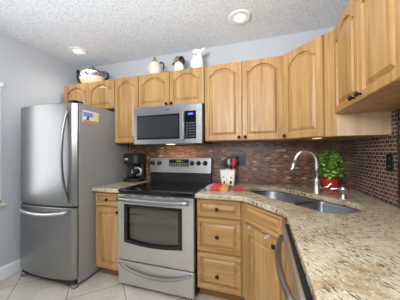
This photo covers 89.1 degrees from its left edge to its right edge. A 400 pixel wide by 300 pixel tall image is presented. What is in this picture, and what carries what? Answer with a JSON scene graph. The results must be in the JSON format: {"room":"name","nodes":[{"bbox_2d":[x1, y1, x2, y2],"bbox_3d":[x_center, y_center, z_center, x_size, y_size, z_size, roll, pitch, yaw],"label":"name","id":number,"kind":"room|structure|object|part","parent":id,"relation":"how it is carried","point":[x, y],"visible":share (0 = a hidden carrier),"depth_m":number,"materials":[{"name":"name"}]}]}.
{"room":"kitchen","nodes":[
{"label":"kitchen","id":0,"kind":"room"},
{"bbox_2d":[0,34,79,266],"bbox_3d":[-2.470,0.050,0.746,0.100,2.472,4.600,-1,-1,18],"label":"wall","id":1,"kind":"structure","parent":0,"point":[29,76],"depth_m":2.17,"materials":[{"name":"grey paint"}]},
{"bbox_2d":[0,82,2,198],"bbox_3d":[-2.172,-0.095,1.429,0.044,1.168,1.260,-1,-1,18],"label":"window blind","id":2,"kind":"object","parent":1,"relation":"attached to","point":[1,83],"visible":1,"depth_m":2.02,"materials":[{"name":"white paint"}]},
{"bbox_2d":[0,259,21,279],"bbox_3d":[-2.409,1.222,0.716,0.016,0.125,4.600,-1,-1,18],"label":"baseboard","id":3,"kind":"structure","parent":1,"relation":"attached to","point":[7,270],"depth_m":2.10,"materials":[{"name":"white paint"}]},
{"bbox_2d":[0,267,226,299],"bbox_3d":[-0.162,1.315,0.050,4.900,0.100,4.700,-1,-1,18],"label":"floor","id":4,"kind":"structure","parent":0,"point":[99,285],"depth_m":1.86,"materials":[{"name":"tile"}]},
{"bbox_2d":[18,100,127,289],"bbox_3d":[-1.415,0.417,2.307,0.755,1.760,0.877,-1,-1,18],"label":"refrigerator","id":5,"kind":"object","parent":4,"relation":"on","point":[64,156],"visible":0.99,"depth_m":1.95,"materials":[{"name":"grey metal"}]},
{"bbox_3d":[-1.541,0.593,1.942,0.649,0.050,0.107,-1,-1,18],"label":"handle","id":6,"kind":"part","parent":5,"relation":"part of","materials":[{"name":"silver metal"}]},
{"bbox_3d":[-1.516,0.876,1.980,0.755,0.665,0.082,-1,-1,18],"label":"freezer drawer","id":7,"kind":"part","parent":5,"relation":"part of","materials":[{"name":"silver metal"}]},
{"bbox_3d":[-1.520,0.045,1.989,0.755,0.973,0.082,-1,-1,18],"label":"door","id":8,"kind":"part","parent":5,"relation":"part of","materials":[{"name":"silver metal"}]},
{"bbox_3d":[-1.241,0.046,1.869,0.029,0.902,0.093,-1,-1,40],"label":"handle","id":9,"kind":"part","parent":5,"relation":"part of","materials":[{"name":"silver metal"}]},
{"bbox_2d":[83,110,98,123],"bbox_3d":[-1.102,-0.330,2.056,0.005,0.115,0.196,-1,-1,18],"label":"magnet","id":10,"kind":"object","parent":5,"relation":"attached to","point":[89,117],"visible":1,"depth_m":2.05,"materials":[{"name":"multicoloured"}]},
{"bbox_2d":[96,192,119,275],"bbox_3d":[-0.830,0.856,2.291,0.316,0.876,0.642,-1,-1,18],"label":"base cabinet","id":11,"kind":"object","parent":4,"relation":"on","point":[107,258],"visible":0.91,"depth_m":2.02,"materials":[{"name":"brown wood"}]},
{"bbox_3d":[-0.918,0.493,2.030,0.302,0.127,0.020,-1,-1,18],"label":"drawer","id":12,"kind":"part","parent":11,"relation":"part of","materials":[{"name":"brown wood"}]},
{"bbox_2d":[92,180,150,192],"bbox_3d":[-0.838,0.398,2.291,0.326,0.038,0.632,-1,-1,18],"label":"countertop","id":13,"kind":"structure","parent":11,"relation":"on","point":[113,188],"depth_m":2.09,"materials":[{"name":"stone"}]},
{"bbox_2d":[124,153,145,181],"bbox_3d":[-0.790,0.211,2.481,0.250,0.338,0.222,0,-1,10],"label":"coffee maker","id":14,"kind":"object","parent":13,"relation":"on","point":[136,171],"visible":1,"depth_m":2.40,"materials":[{"name":"black plastic"}]},
{"bbox_3d":[-0.785,0.246,2.552,0.210,0.190,0.070,0,-1,10],"label":"water tank","id":15,"kind":"part","parent":14,"relation":"part of","materials":[{"name":"black plastic"}]},
{"bbox_3d":[-0.724,0.254,2.395,0.092,0.115,0.039,-1,-1,16],"label":"handle","id":16,"kind":"part","parent":14,"relation":"part of","materials":[{"name":"silver metal"}]},
{"bbox_2d":[116,158,212,298],"bbox_3d":[-0.328,0.688,2.078,0.764,1.200,0.720,-1,-1,18],"label":"range","id":17,"kind":"object","parent":4,"relation":"on","point":[157,218],"visible":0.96,"depth_m":1.83,"materials":[{"name":"silver metal"}]},
{"bbox_3d":[-0.427,0.450,1.773,0.707,0.052,0.073,-1,-1,18],"label":"handle","id":18,"kind":"part","parent":17,"relation":"part of","materials":[{"name":"silver metal"}]},
{"bbox_3d":[-0.416,1.092,1.789,0.720,0.097,0.044,-1,-1,18],"label":"handle","id":19,"kind":"part","parent":17,"relation":"part of","materials":[{"name":"silver metal"}]},
{"bbox_3d":[-0.407,0.715,1.827,0.756,0.606,0.045,-1,-1,18],"label":"oven door","id":20,"kind":"part","parent":17,"relation":"part of","materials":[{"name":"silver metal"}]},
{"bbox_3d":[-0.405,1.138,1.822,0.756,0.216,0.045,-1,-1,18],"label":"drawer","id":21,"kind":"part","parent":17,"relation":"part of","materials":[{"name":"silver metal"}]},
{"bbox_2d":[118,181,209,195],"bbox_3d":[-0.329,0.381,2.083,0.758,0.022,0.585,-1,-1,18],"label":"cooktop","id":22,"kind":"object","parent":17,"relation":"in","point":[151,188],"depth_m":1.94,"materials":[{"name":"black glass"}]},
{"bbox_3d":[-0.244,0.150,2.365,0.245,0.082,0.024,-1,-1,18],"label":"display panel","id":23,"kind":"part","parent":17,"relation":"part of","materials":[{"name":"black ceramic"}]},
{"bbox_2d":[197,198,244,299],"bbox_3d":[0.247,0.846,1.948,0.397,0.876,0.642,-1,-1,18],"label":"base cabinet","id":24,"kind":"object","parent":4,"relation":"on","point":[220,223],"visible":1,"depth_m":1.68,"materials":[{"name":"brown wood"}]},
{"bbox_3d":[0.154,0.714,1.686,0.370,0.275,0.020,-1,-1,18],"label":"drawer","id":25,"kind":"part","parent":24,"relation":"part of","materials":[{"name":"brown wood"}]},
{"bbox_3d":[0.153,0.488,1.688,0.370,0.143,0.020,-1,-1,18],"label":"drawer","id":26,"kind":"part","parent":24,"relation":"part of","materials":[{"name":"brown wood"}]},
{"bbox_3d":[0.156,1.018,1.683,0.370,0.297,0.020,-1,-1,18],"label":"drawer","id":27,"kind":"part","parent":24,"relation":"part of","materials":[{"name":"brown wood"}]},
{"bbox_2d":[195,183,399,299],"bbox_3d":[0.494,0.378,1.181,1.347,0.038,1.937,-1,-1,18],"label":"countertop","id":28,"kind":"structure","parent":24,"relation":"on","point":[353,256],"depth_m":0.80,"materials":[{"name":"stone"}]},
{"bbox_2d":[204,183,231,190],"bbox_3d":[0.177,0.350,1.946,0.234,0.035,0.265,0,-1,15],"label":"folded towel","id":29,"kind":"object","parent":28,"relation":"on","point":[211,187],"visible":1,"depth_m":1.85,"materials":[{"name":"fabric"}]},
{"bbox_2d":[220,169,236,185],"bbox_3d":[0.302,0.288,2.153,0.164,0.165,0.164,-1,-1,18],"label":"utensil crock","id":30,"kind":"object","parent":28,"relation":"on","point":[228,177],"visible":0.87,"depth_m":2.08,"materials":[{"name":"white ceramic"}]},
{"bbox_2d":[227,159,230,169],"bbox_3d":[0.305,0.226,2.119,0.040,0.260,0.025,-1,-1,43],"label":"serving spoon","id":31,"kind":"object","parent":30,"relation":"in","point":[228,160],"visible":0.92,"depth_m":2.11,"materials":[{"name":"silver metal"}]},
{"bbox_2d":[231,158,235,169],"bbox_3d":[0.345,0.221,2.108,0.068,0.270,0.018,-1,-1,33],"label":"spatula","id":32,"kind":"object","parent":30,"relation":"in","point":[233,163],"visible":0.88,"depth_m":2.10,"materials":[{"name":"red plastic"}]},
{"bbox_2d":[232,187,242,190],"bbox_3d":[0.344,0.361,1.871,0.100,0.012,0.161,0,-1,6],"label":"pot holder","id":33,"kind":"object","parent":28,"relation":"on","point":[233,188],"visible":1,"depth_m":1.84,"materials":[{"name":"red fabric"}]},
{"bbox_2d":[251,191,360,214],"bbox_3d":[0.736,0.486,1.587,0.427,0.170,0.934,0,-1,-24],"label":"sink","id":34,"kind":"object","parent":28,"relation":"in","point":[321,206],"visible":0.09,"depth_m":1.58,"materials":[{"name":"silver metal"}]},
{"bbox_3d":[0.653,0.488,1.777,0.427,0.170,0.520,0,-1,-24],"label":"bowl","id":35,"kind":"part","parent":34,"relation":"part of","materials":[{"name":"silver metal"}]},
{"bbox_3d":[0.841,0.483,1.349,0.427,0.170,0.414,0,-1,-24],"label":"bowl","id":36,"kind":"part","parent":34,"relation":"part of","materials":[{"name":"silver metal"}]},
{"bbox_2d":[290,150,332,194],"bbox_3d":[0.911,0.179,1.677,0.331,0.366,0.061,0,-1,9],"label":"faucet","id":37,"kind":"object","parent":28,"relation":"on","point":[317,187],"visible":1,"depth_m":1.66,"materials":[{"name":"silver metal"}]},
{"bbox_3d":[0.874,0.117,1.681,0.208,0.241,0.033,0,-1,6],"label":"spout","id":38,"kind":"part","parent":37,"relation":"part of","materials":[{"name":"silver metal"}]},
{"bbox_3d":[1.017,0.283,1.651,0.120,0.069,0.026,-1,-1,20],"label":"handle","id":39,"kind":"part","parent":37,"relation":"part of","materials":[{"name":"silver metal"}]},
{"bbox_2d":[312,143,344,190],"bbox_3d":[1.158,0.150,1.831,0.267,0.425,0.247,-1,-1,18],"label":"basil","id":40,"kind":"object","parent":28,"relation":"on","point":[330,171],"visible":0.94,"depth_m":1.81,"materials":[{"name":"green plant"}]},
{"bbox_2d":[321,177,339,190],"bbox_3d":[1.185,0.309,1.850,0.150,0.106,0.146,-1,-1,18],"label":"pot","id":41,"kind":"object","parent":28,"relation":"on","point":[326,181],"depth_m":1.80,"materials":[{"name":"red ceramic"}]},
{"bbox_2d":[329,186,347,199],"bbox_3d":[1.026,0.314,1.502,0.119,0.091,0.055,-1,-1,18],"label":"soap dispenser","id":42,"kind":"object","parent":28,"relation":"on","point":[342,189],"visible":1,"depth_m":1.48,"materials":[{"name":"silver metal"}]},
{"bbox_2d":[243,202,287,299],"bbox_3d":[0.563,0.838,1.417,0.374,0.876,0.544,0,-1,-22],"label":"base cabinet","id":43,"kind":"object","parent":4,"relation":"on","point":[261,280],"visible":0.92,"depth_m":1.40,"materials":[{"name":"brown wood"}]},
{"bbox_3d":[0.424,0.871,1.429,0.020,0.588,0.382,0,-1,-22],"label":"door","id":44,"kind":"part","parent":43,"relation":"part of","materials":[{"name":"brown wood"}]},
{"bbox_3d":[0.427,0.484,1.421,0.020,0.141,0.407,0,-1,-22],"label":"false drawer","id":45,"kind":"part","parent":43,"relation":"part of","materials":[{"name":"brown wood"}]},
{"bbox_2d":[275,224,312,299],"bbox_3d":[0.647,0.833,0.736,0.698,0.870,0.596,-1,-1,18],"label":"dishwasher","id":46,"kind":"object","parent":4,"relation":"on","point":[294,284],"visible":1,"depth_m":0.74,"materials":[{"name":"silver metal"}]},
{"bbox_3d":[0.342,0.461,0.821,0.073,0.042,0.557,-1,-1,18],"label":"handle","id":47,"kind":"part","parent":46,"relation":"part of","materials":[{"name":"silver metal"}]},
{"bbox_3d":[0.395,0.821,0.817,0.045,0.678,0.596,-1,-1,18],"label":"door","id":48,"kind":"part","parent":46,"relation":"part of","materials":[{"name":"silver metal"}]},
{"bbox_2d":[0,0,349,68],"bbox_3d":[-0.176,-1.257,0.079,4.900,0.100,4.700,-1,-1,18],"label":"ceiling","id":49,"kind":"structure","parent":0,"point":[110,31],"depth_m":1.91,"materials":[{"name":"white paint"}]},
{"bbox_2d":[68,46,87,54],"bbox_3d":[-1.444,-1.165,2.403,0.200,0.016,0.200,-1,-1,18],"label":"recessed light","id":50,"kind":"object","parent":49,"relation":"in","point":[75,50],"visible":1,"depth_m":2.38,"materials":[{"name":"white paint"}]},
{"bbox_2d":[229,9,250,24],"bbox_3d":[0.357,-1.182,1.819,0.200,0.016,0.200,-1,-1,18],"label":"recessed light","id":51,"kind":"object","parent":49,"relation":"in","point":[238,17],"visible":1,"depth_m":1.80,"materials":[{"name":"white paint"}]},
{"bbox_3d":[0.357,-1.181,1.819,0.094,0.015,0.094,-1,-1,18],"label":"bulb","id":52,"kind":"part","parent":51,"relation":"part of","materials":[{"name":"white glass"}]},
{"bbox_2d":[80,27,349,200],"bbox_3d":[-0.124,0.056,2.464,3.526,2.472,0.100,-1,-1,18],"label":"wall","id":53,"kind":"structure","parent":0,"point":[278,45],"depth_m":2.28,"materials":[{"name":"grey paint"}]},
{"bbox_2d":[64,79,114,111],"bbox_3d":[-1.312,-0.651,2.623,0.776,0.342,0.330,-1,-1,18],"label":"upper cabinet","id":54,"kind":"object","parent":53,"relation":"attached to","point":[99,94],"visible":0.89,"depth_m":2.44,"materials":[{"name":"brown wood"}]},
{"bbox_3d":[-1.544,-0.651,2.534,0.382,0.334,0.020,-1,-1,18],"label":"door","id":55,"kind":"part","parent":54,"relation":"part of","materials":[{"name":"brown wood"}]},
{"bbox_2d":[76,66,108,83],"bbox_3d":[-1.379,-0.947,2.612,0.514,0.250,0.258,-1,-1,18],"label":"tureen","id":56,"kind":"object","parent":54,"relation":"on","point":[92,74],"visible":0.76,"depth_m":2.52,"materials":[{"name":"ceramic"}]},
{"bbox_3d":[-1.573,-0.956,2.674,0.107,0.191,0.090,-1,-1,18],"label":"spout","id":57,"kind":"part","parent":56,"relation":"part of","materials":[{"name":"black ceramic"}]},
{"bbox_3d":[-1.198,-0.929,2.554,0.134,0.141,0.034,-1,-1,18],"label":"handle","id":58,"kind":"part","parent":56,"relation":"part of","materials":[{"name":"black ceramic"}]},
{"bbox_3d":[-1.175,-0.654,2.417,0.382,0.334,0.020,-1,-1,18],"label":"door","id":59,"kind":"part","parent":54,"relation":"part of","materials":[{"name":"brown wood"}]},
{"bbox_2d":[115,76,138,143],"bbox_3d":[-0.793,-0.452,2.439,0.318,0.750,0.362,-1,-1,18],"label":"upper cabinet","id":60,"kind":"object","parent":53,"relation":"attached to","point":[127,88],"visible":0.7,"depth_m":2.30,"materials":[{"name":"brown wood"}]},
{"bbox_2d":[139,67,204,107],"bbox_3d":[-0.277,-0.643,2.276,0.760,0.377,0.362,-1,-1,18],"label":"upper cabinet","id":61,"kind":"object","parent":53,"relation":"attached to","point":[185,86],"visible":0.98,"depth_m":2.12,"materials":[{"name":"brown wood"}]},
{"bbox_3d":[-0.500,-0.643,2.201,0.374,0.369,0.020,-1,-1,18],"label":"door","id":62,"kind":"part","parent":61,"relation":"part of","materials":[{"name":"brown wood"}]},
{"bbox_2d":[147,57,164,73],"bbox_3d":[-0.509,-0.949,2.328,0.159,0.238,0.177,0,-1,-30],"label":"teapot","id":63,"kind":"object","parent":61,"relation":"on","point":[154,66],"visible":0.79,"depth_m":2.28,"materials":[{"name":"beige ceramic"}]},
{"bbox_2d":[172,56,184,70],"bbox_3d":[-0.230,-0.935,2.239,0.118,0.205,0.120,0,-1,-42],"label":"figurine","id":64,"kind":"object","parent":61,"relation":"on","point":[179,62],"visible":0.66,"depth_m":2.21,"materials":[{"name":"white ceramic"}]},
{"bbox_3d":[-0.138,-0.646,2.086,0.374,0.369,0.020,-1,-1,18],"label":"door","id":65,"kind":"part","parent":61,"relation":"part of","materials":[{"name":"brown wood"}]},
{"bbox_2d":[191,47,204,67],"bbox_3d":[-0.022,-0.959,2.173,0.123,0.249,0.138,0,-1,-28],"label":"milk pitcher","id":66,"kind":"object","parent":61,"relation":"on","point":[197,60],"visible":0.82,"depth_m":2.13,"materials":[{"name":"white ceramic"}]},
{"bbox_2d":[134,103,211,144],"bbox_3d":[-0.287,-0.255,2.232,0.758,0.394,0.418,-1,-1,18],"label":"microwave","id":67,"kind":"object","parent":53,"relation":"attached to","point":[180,124],"visible":1,"depth_m":2.04,"materials":[{"name":"silver metal"}]},
{"bbox_3d":[-0.424,-0.221,2.097,0.579,0.316,0.034,-1,-1,18],"label":"door","id":68,"kind":"part","parent":67,"relation":"part of","materials":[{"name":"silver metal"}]},
{"bbox_3d":[-0.179,-0.235,1.990,0.043,0.280,0.023,-1,-1,18],"label":"handle","id":69,"kind":"part","parent":67,"relation":"part of","materials":[{"name":"silver metal"}]},
{"bbox_3d":[-0.090,-0.247,1.991,0.118,0.270,0.034,-1,-1,18],"label":"control panel","id":70,"kind":"part","parent":67,"relation":"part of","materials":[{"name":"black plastic"}]},
{"bbox_2d":[130,140,352,188],"bbox_3d":[0.261,0.130,2.282,2.459,0.485,0.012,-1,-1,18],"label":"wall tile","id":71,"kind":"structure","parent":53,"relation":"attached to","point":[267,163],"depth_m":2.13,"materials":[{"name":"tile"}]},
{"bbox_2d":[234,154,245,165],"bbox_3d":[0.436,0.107,2.215,0.122,0.122,0.010,-1,-1,18],"label":"wall outlet","id":72,"kind":"object","parent":71,"relation":"attached to","point":[241,158],"visible":0.77,"depth_m":2.21,"materials":[{"name":"grey plastic"}]},
{"bbox_2d":[205,56,283,142],"bbox_3d":[0.439,-0.463,2.046,0.732,0.750,0.362,-1,-1,18],"label":"upper cabinet","id":73,"kind":"object","parent":53,"relation":"attached to","point":[244,101],"visible":1,"depth_m":1.90,"materials":[{"name":"brown wood"}]},
{"bbox_3d":[0.222,-0.463,1.969,0.360,0.742,0.020,-1,-1,18],"label":"door","id":74,"kind":"part","parent":73,"relation":"part of","materials":[{"name":"brown wood"}]},
{"bbox_3d":[0.571,-0.466,1.858,0.360,0.742,0.020,-1,-1,18],"label":"door","id":75,"kind":"part","parent":73,"relation":"part of","materials":[{"name":"brown wood"}]},
{"bbox_2d":[282,30,390,140],"bbox_3d":[1.037,-0.470,1.716,0.648,0.750,0.628,-1,-1,18],"label":"upper cabinet","id":76,"kind":"object","parent":53,"relation":"attached to","point":[308,69],"visible":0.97,"depth_m":1.52,"materials":[{"name":"brown wood"}]},
{"bbox_3d":[0.823,-0.470,1.640,0.020,0.742,0.351,0,-1,-27],"label":"door","id":77,"kind":"part","parent":76,"relation":"part of","materials":[{"name":"brown wood"}]},
{"bbox_3d":[1.100,-0.475,1.367,0.314,0.750,0.003,-1,-1,18],"label":"panel","id":78,"kind":"part","parent":76,"relation":"part of","materials":[{"name":"beige wood"}]},
{"bbox_3d":[1.082,0.028,0.610,0.100,2.472,2.700,-1,-1,18],"label":"wall","id":79,"kind":"structure","parent":0,"visible":0},
{"bbox_2d":[334,0,399,113],"bbox_3d":[0.961,-0.553,1.011,0.362,0.600,0.758,-1,-1,18],"label":"upper cabinet","id":80,"kind":"object","parent":79,"relation":"attached to","point":[367,32],"visible":1,"depth_m":1.01,"materials":[{"name":"brown wood"}]},
{"bbox_3d":[0.887,-0.550,1.236,0.020,0.592,0.372,-1,-1,18],"label":"door","id":81,"kind":"part","parent":80,"relation":"part of","materials":[{"name":"brown wood"}]},
{"bbox_3d":[0.794,-0.282,1.024,0.032,0.031,0.031,-1,-1,18],"label":"knob","id":82,"kind":"part","parent":80,"relation":"part of","materials":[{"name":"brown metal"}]},
{"bbox_3d":[0.774,-0.553,0.883,0.020,0.592,0.354,-1,-1,18],"label":"door","id":83,"kind":"part","parent":80,"relation":"part of","materials":[{"name":"brown wood"}]},
{"bbox_2d":[352,109,399,206],"bbox_3d":[1.044,0.028,0.675,0.012,0.645,2.600,-1,-1,18],"label":"wall tile","id":84,"kind":"structure","parent":79,"relation":"attached to","point":[371,177],"depth_m":1.48,"materials":[{"name":"tile"}]},
{"bbox_2d":[386,154,393,171],"bbox_3d":[1.243,0.083,1.333,0.010,0.118,0.075,-1,-1,18],"label":"wall outlet","id":85,"kind":"object","parent":84,"relation":"attached to","point":[389,157],"visible":1,"depth_m":1.32,"materials":[{"name":"black plastic"}]},
{"bbox_2d":[397,109,399,207],"bbox_3d":[1.218,0.052,1.241,0.010,0.604,0.015,-1,-1,18],"label":"trim","id":86,"kind":"structure","parent":79,"relation":"attached to","point":[398,115],"depth_m":1.24,"materials":[{"name":"brown tile"}]}
]}

